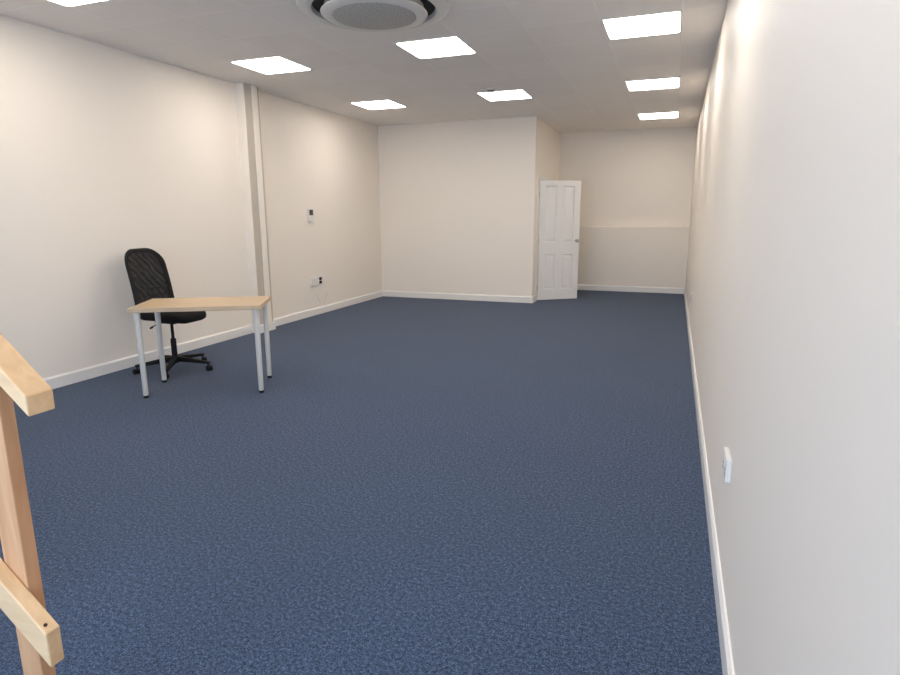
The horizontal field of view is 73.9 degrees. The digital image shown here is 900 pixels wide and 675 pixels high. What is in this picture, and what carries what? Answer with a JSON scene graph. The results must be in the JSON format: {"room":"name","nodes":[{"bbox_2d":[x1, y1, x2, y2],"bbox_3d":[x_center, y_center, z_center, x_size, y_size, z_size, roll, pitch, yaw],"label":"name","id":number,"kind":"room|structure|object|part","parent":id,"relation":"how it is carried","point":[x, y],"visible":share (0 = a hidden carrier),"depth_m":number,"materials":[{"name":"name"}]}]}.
{"room":"open-plan office","nodes":[
{"label":"open-plan office","id":0,"kind":"room"},
{"bbox_2d":[0,15,381,378],"bbox_3d":[-2.863,-1.326,6.375,0.120,2.934,13.670,4,12,20],"label":"wall","id":1,"kind":"structure","parent":0,"point":[106,152],"depth_m":5.80,"materials":[{"name":"paint"}]},
{"bbox_2d":[44,290,382,388],"bbox_3d":[-3.113,0.274,5.622,0.133,0.105,11.264,4,12,20],"label":"baseboard","id":2,"kind":"structure","parent":1,"relation":"attached to","point":[68,378],"depth_m":6.54,"materials":[{"name":"white paint"}]},
{"bbox_2d":[235,83,272,324],"bbox_3d":[-2.372,-1.521,7.315,0.135,2.934,0.280,4,12,20],"label":"column","id":3,"kind":"structure","parent":1,"relation":"attached to","point":[247,96],"depth_m":7.20,"materials":[{"name":"paint"}]},
{"bbox_2d":[307,209,313,221],"bbox_3d":[-1.979,-1.743,8.514,0.027,0.180,0.156,4,12,20],"label":"thermostat","id":4,"kind":"object","parent":1,"relation":"attached to","point":[310,212],"visible":1,"depth_m":8.48,"materials":[{"name":"white plastic"}]},
{"bbox_3d":[-1.982,-1.777,8.508,0.022,0.110,0.156,4,12,20],"label":"casing","id":5,"kind":"part","parent":4,"relation":"part of","materials":[{"name":"white plastic"}]},
{"bbox_2d":[310,277,318,285],"bbox_3d":[-1.967,-0.810,8.708,0.039,0.115,0.170,4,12,20],"label":"power socket","id":6,"kind":"object","parent":1,"relation":"attached to","point":[314,281],"visible":1,"depth_m":8.68,"materials":[{"name":"white plastic"}]},
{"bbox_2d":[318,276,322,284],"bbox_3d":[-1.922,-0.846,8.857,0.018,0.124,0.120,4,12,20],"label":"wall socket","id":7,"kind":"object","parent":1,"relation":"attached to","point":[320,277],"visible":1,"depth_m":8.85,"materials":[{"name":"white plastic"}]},
{"bbox_2d":[0,290,722,674],"bbox_3d":[-0.392,0.332,5.785,5.375,0.100,13.670,4,12,20],"label":"floor","id":8,"kind":"structure","parent":0,"point":[413,486],"depth_m":3.02,"materials":[{"name":"blue carpet"}]},
{"bbox_2d":[0,333,63,674],"bbox_3d":[-1.452,0.140,1.528,1.150,1.996,0.076,4,12,20],"label":"stair handrail","id":9,"kind":"object","parent":8,"relation":"on","point":[22,600],"visible":1,"depth_m":1.44,"materials":[{"name":"brown wood"}]},
{"bbox_3d":[-1.452,-0.354,1.433,1.150,0.989,0.064,4,12,20],"label":"rail","id":10,"kind":"part","parent":9,"relation":"part of","materials":[{"name":"brown wood"}]},
{"bbox_3d":[-1.470,0.269,1.541,1.100,0.991,0.036,4,12,20],"label":"rail","id":11,"kind":"part","parent":9,"relation":"part of","materials":[{"name":"brown wood"}]},
{"bbox_2d":[124,248,212,378],"bbox_3d":[-2.601,-0.256,5.610,0.706,1.143,0.692,3,12,18],"label":"office chair","id":12,"kind":"object","parent":8,"relation":"on","point":[148,275],"visible":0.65,"depth_m":5.60,"materials":[{"name":"black fabric"}]},
{"bbox_3d":[-2.841,-0.541,5.612,0.133,0.517,0.411,3,12,18],"label":"backrest","id":13,"kind":"part","parent":12,"relation":"part of","materials":[{"name":"black fabric"}]},
{"bbox_3d":[-2.840,-0.540,5.612,0.172,0.584,0.474,3,12,18],"label":"backrest frame","id":14,"kind":"part","parent":12,"relation":"part of","materials":[{"name":"black plastic"}]},
{"bbox_3d":[-2.775,0.228,5.603,0.318,0.064,0.052,-7,13,-29],"label":"arm","id":15,"kind":"part","parent":12,"relation":"part of","materials":[{"name":"black plastic"}]},
{"bbox_3d":[-2.578,0.245,5.516,0.052,0.064,0.318,-3,12,-11],"label":"arm","id":16,"kind":"part","parent":12,"relation":"part of","materials":[{"name":"black plastic"}]},
{"bbox_3d":[-2.596,-0.213,5.599,0.524,0.108,0.476,3,12,18],"label":"seat","id":17,"kind":"part","parent":12,"relation":"part of","materials":[{"name":"black fabric"}]},
{"bbox_3d":[-2.540,0.175,5.856,0.052,0.064,0.318,5,13,24],"label":"arm","id":18,"kind":"part","parent":12,"relation":"part of","materials":[{"name":"black plastic"}]},
{"bbox_3d":[-2.433,0.212,5.672,0.318,0.064,0.052,1,12,6],"label":"arm","id":19,"kind":"part","parent":12,"relation":"part of","materials":[{"name":"black plastic"}]},
{"bbox_2d":[127,296,271,397],"bbox_3d":[-2.043,0.064,5.046,0.996,0.737,0.590,-2,12,-8],"label":"desk","id":20,"kind":"object","parent":8,"relation":"on","point":[255,303],"visible":1,"depth_m":4.87,"materials":[{"name":"brown wood"}]},
{"bbox_3d":[-2.453,0.135,4.756,0.045,0.675,0.045,-2,12,-8],"label":"leg","id":21,"kind":"part","parent":20,"relation":"part of","materials":[{"name":"silver metal"}]},
{"bbox_3d":[-2.523,0.042,5.210,0.045,0.675,0.045,-2,12,-8],"label":"leg","id":22,"kind":"part","parent":20,"relation":"part of","materials":[{"name":"silver metal"}]},
{"bbox_3d":[-1.563,0.104,4.886,0.045,0.675,0.045,-2,12,-8],"label":"leg","id":23,"kind":"part","parent":20,"relation":"part of","materials":[{"name":"silver metal"}]},
{"bbox_3d":[-1.633,0.011,5.339,0.045,0.675,0.045,-2,12,-8],"label":"leg","id":24,"kind":"part","parent":20,"relation":"part of","materials":[{"name":"silver metal"}]},
{"bbox_2d":[0,0,727,132],"bbox_3d":[-0.406,-2.640,5.176,5.375,0.100,13.670,4,12,20],"label":"ceiling","id":25,"kind":"structure","parent":0,"point":[561,53],"depth_m":5.65,"materials":[{"name":"paint"}]},
{"bbox_2d":[48,0,109,7],"bbox_3d":[-2.607,-2.332,3.986,0.597,0.004,0.597,4,12,20],"label":"light panel","id":26,"kind":"object","parent":25,"relation":"attached to","point":[67,3],"visible":1,"depth_m":4.26,"materials":[{"name":"white plastic"}]},
{"bbox_2d":[50,0,103,5],"bbox_3d":[-2.607,-2.332,3.986,0.569,0.004,0.569,4,12,20],"label":"diffuser","id":27,"kind":"object","parent":26,"relation":"attached to","point":[61,2],"depth_m":4.26,"materials":[{"name":"white plastic"}]},
{"bbox_2d":[228,56,313,74],"bbox_3d":[-1.811,-2.768,6.094,0.597,0.004,0.597,4,12,20],"label":"light panel","id":28,"kind":"object","parent":25,"relation":"attached to","point":[274,64],"visible":1,"depth_m":6.07,"materials":[{"name":"white plastic"}]},
{"bbox_2d":[296,0,450,31],"bbox_3d":[-0.551,-2.378,4.360,1.110,0.085,1.110,4,12,20],"label":"air conditioner","id":29,"kind":"object","parent":25,"relation":"attached to","point":[357,15],"visible":1,"depth_m":4.33,"materials":[{"name":"white plastic"}]},
{"bbox_2d":[332,2,415,29],"bbox_3d":[-0.551,-2.338,4.368,0.610,0.004,0.610,4,12,20],"label":"grille","id":30,"kind":"object","parent":29,"relation":"attached to","point":[354,15],"depth_m":4.32,"materials":[{"name":"grey metal"}]},
{"bbox_2d":[351,100,406,109],"bbox_3d":[-0.984,-3.222,8.286,0.597,0.004,0.597,4,12,20],"label":"light panel","id":31,"kind":"object","parent":25,"relation":"attached to","point":[378,104],"visible":1,"depth_m":8.24,"materials":[{"name":"white plastic"}]},
{"bbox_2d":[394,36,477,58],"bbox_3d":[-0.118,-2.650,5.479,0.597,0.004,0.597,4,12,20],"label":"light panel","id":32,"kind":"object","parent":25,"relation":"attached to","point":[451,45],"visible":1,"depth_m":5.45,"materials":[{"name":"white plastic"}]},
{"bbox_2d":[487,88,494,92],"bbox_3d":[0.498,-2.999,7.270,0.104,0.046,0.104,4,12,20],"label":"smoke detector","id":33,"kind":"object","parent":25,"relation":"attached to","point":[489,90],"visible":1,"depth_m":7.24,"materials":[{"name":"white plastic"}]},
{"bbox_2d":[477,89,532,100],"bbox_3d":[0.710,-3.104,7.671,0.597,0.004,0.597,4,12,20],"label":"light panel","id":34,"kind":"object","parent":25,"relation":"attached to","point":[520,93],"visible":1,"depth_m":7.66,"materials":[{"name":"white plastic"}]},
{"bbox_2d":[601,10,681,39],"bbox_3d":[1.569,-2.533,4.866,0.597,0.004,0.597,4,12,20],"label":"light panel","id":35,"kind":"object","parent":25,"relation":"attached to","point":[670,22],"visible":1,"depth_m":4.84,"materials":[{"name":"white plastic"}]},
{"bbox_2d":[625,77,679,90],"bbox_3d":[2.397,-2.986,7.059,0.597,0.004,0.597,4,12,20],"label":"light panel","id":36,"kind":"object","parent":25,"relation":"attached to","point":[674,82],"visible":1,"depth_m":7.04,"materials":[{"name":"white plastic"}]},
{"bbox_2d":[638,111,678,119],"bbox_3d":[3.247,-3.452,9.312,0.597,0.004,0.597,4,12,20],"label":"light panel","id":37,"kind":"object","parent":25,"relation":"attached to","point":[662,115],"visible":1,"depth_m":9.28,"materials":[{"name":"white plastic"}]},
{"bbox_2d":[378,116,537,296],"bbox_3d":[0.078,-2.106,10.111,2.750,2.934,0.100,4,12,20],"label":"wall","id":38,"kind":"structure","parent":0,"point":[458,198],"depth_m":10.02,"materials":[{"name":"paint"}]},
{"bbox_2d":[383,290,535,302],"bbox_3d":[0.118,-0.729,10.440,2.750,0.105,0.242,4,12,20],"label":"baseboard","id":39,"kind":"structure","parent":38,"relation":"attached to","point":[475,297],"depth_m":10.29,"materials":[{"name":"white paint"}]},
{"bbox_2d":[534,118,560,294],"bbox_3d":[1.696,-2.225,10.654,0.100,2.934,2.066,4,12,20],"label":"wall","id":40,"kind":"structure","parent":0,"point":[548,138],"depth_m":10.15,"materials":[{"name":"paint"}]},
{"bbox_2d":[535,175,549,300],"bbox_3d":[1.553,-1.714,10.338,0.114,2.062,0.930,4,12,20],"label":"trim","id":41,"kind":"structure","parent":40,"relation":"attached to","point":[540,177],"depth_m":9.91,"materials":[{"name":"white paint"}]},
{"bbox_2d":[537,180,580,299],"bbox_3d":[1.827,-1.628,10.091,0.752,1.975,0.177,-3,12,-15],"label":"door","id":42,"kind":"structure","parent":40,"relation":"in","point":[559,201],"depth_m":10.07,"materials":[{"name":"white paint"}]},
{"bbox_3d":[1.683,-1.113,10.156,0.208,0.590,0.034,-3,12,-15],"label":"panel","id":43,"kind":"part","parent":42,"relation":"part of","materials":[{"name":"white paint"}]},
{"bbox_3d":[1.679,-2.048,9.964,0.208,0.920,0.034,-3,12,-15],"label":"panel","id":44,"kind":"part","parent":42,"relation":"part of","materials":[{"name":"white paint"}]},
{"bbox_3d":[1.986,-1.131,10.236,0.208,0.590,0.034,-3,12,-15],"label":"panel","id":45,"kind":"part","parent":42,"relation":"part of","materials":[{"name":"white paint"}]},
{"bbox_3d":[1.982,-2.066,10.045,0.208,0.920,0.034,-3,12,-15],"label":"panel","id":46,"kind":"part","parent":42,"relation":"part of","materials":[{"name":"white paint"}]},
{"bbox_2d":[559,126,696,226],"bbox_3d":[3.240,-2.351,11.235,2.385,2.934,0.120,4,12,20],"label":"wall","id":47,"kind":"structure","parent":0,"point":[638,177],"depth_m":11.01,"materials":[{"name":"paint"}]},
{"bbox_2d":[577,227,689,288],"bbox_3d":[3.201,-1.480,11.294,2.385,1.205,0.130,4,12,20],"label":"wall","id":48,"kind":"structure","parent":47,"relation":"attached to","point":[612,256],"depth_m":11.13,"materials":[{"name":"paint"}]},
{"bbox_2d":[577,284,683,293],"bbox_3d":[3.171,-0.928,11.340,2.369,0.105,0.016,4,12,20],"label":"baseboard","id":49,"kind":"structure","parent":48,"relation":"attached to","point":[579,286],"depth_m":11.25,"materials":[{"name":"white paint"}]},
{"bbox_2d":[685,0,899,674],"bbox_3d":[2.066,-0.982,4.586,0.120,2.934,13.670,4,12,20],"label":"wall","id":50,"kind":"structure","parent":0,"point":[793,272],"depth_m":1.19,"materials":[{"name":"paint"}]},
{"bbox_2d":[684,289,734,674],"bbox_3d":[1.983,0.413,4.826,0.016,0.105,13.284,4,12,20],"label":"baseboard","id":51,"kind":"structure","parent":50,"relation":"attached to","point":[722,620],"depth_m":2.51,"materials":[{"name":"white paint"}]},
{"bbox_2d":[722,446,731,482],"bbox_3d":[1.044,0.479,2.258,0.021,0.088,0.148,4,12,20],"label":"power socket","id":52,"kind":"object","parent":50,"relation":"attached to","point":[727,462],"visible":1,"depth_m":2.20,"materials":[{"name":"white plastic"}]}
]}

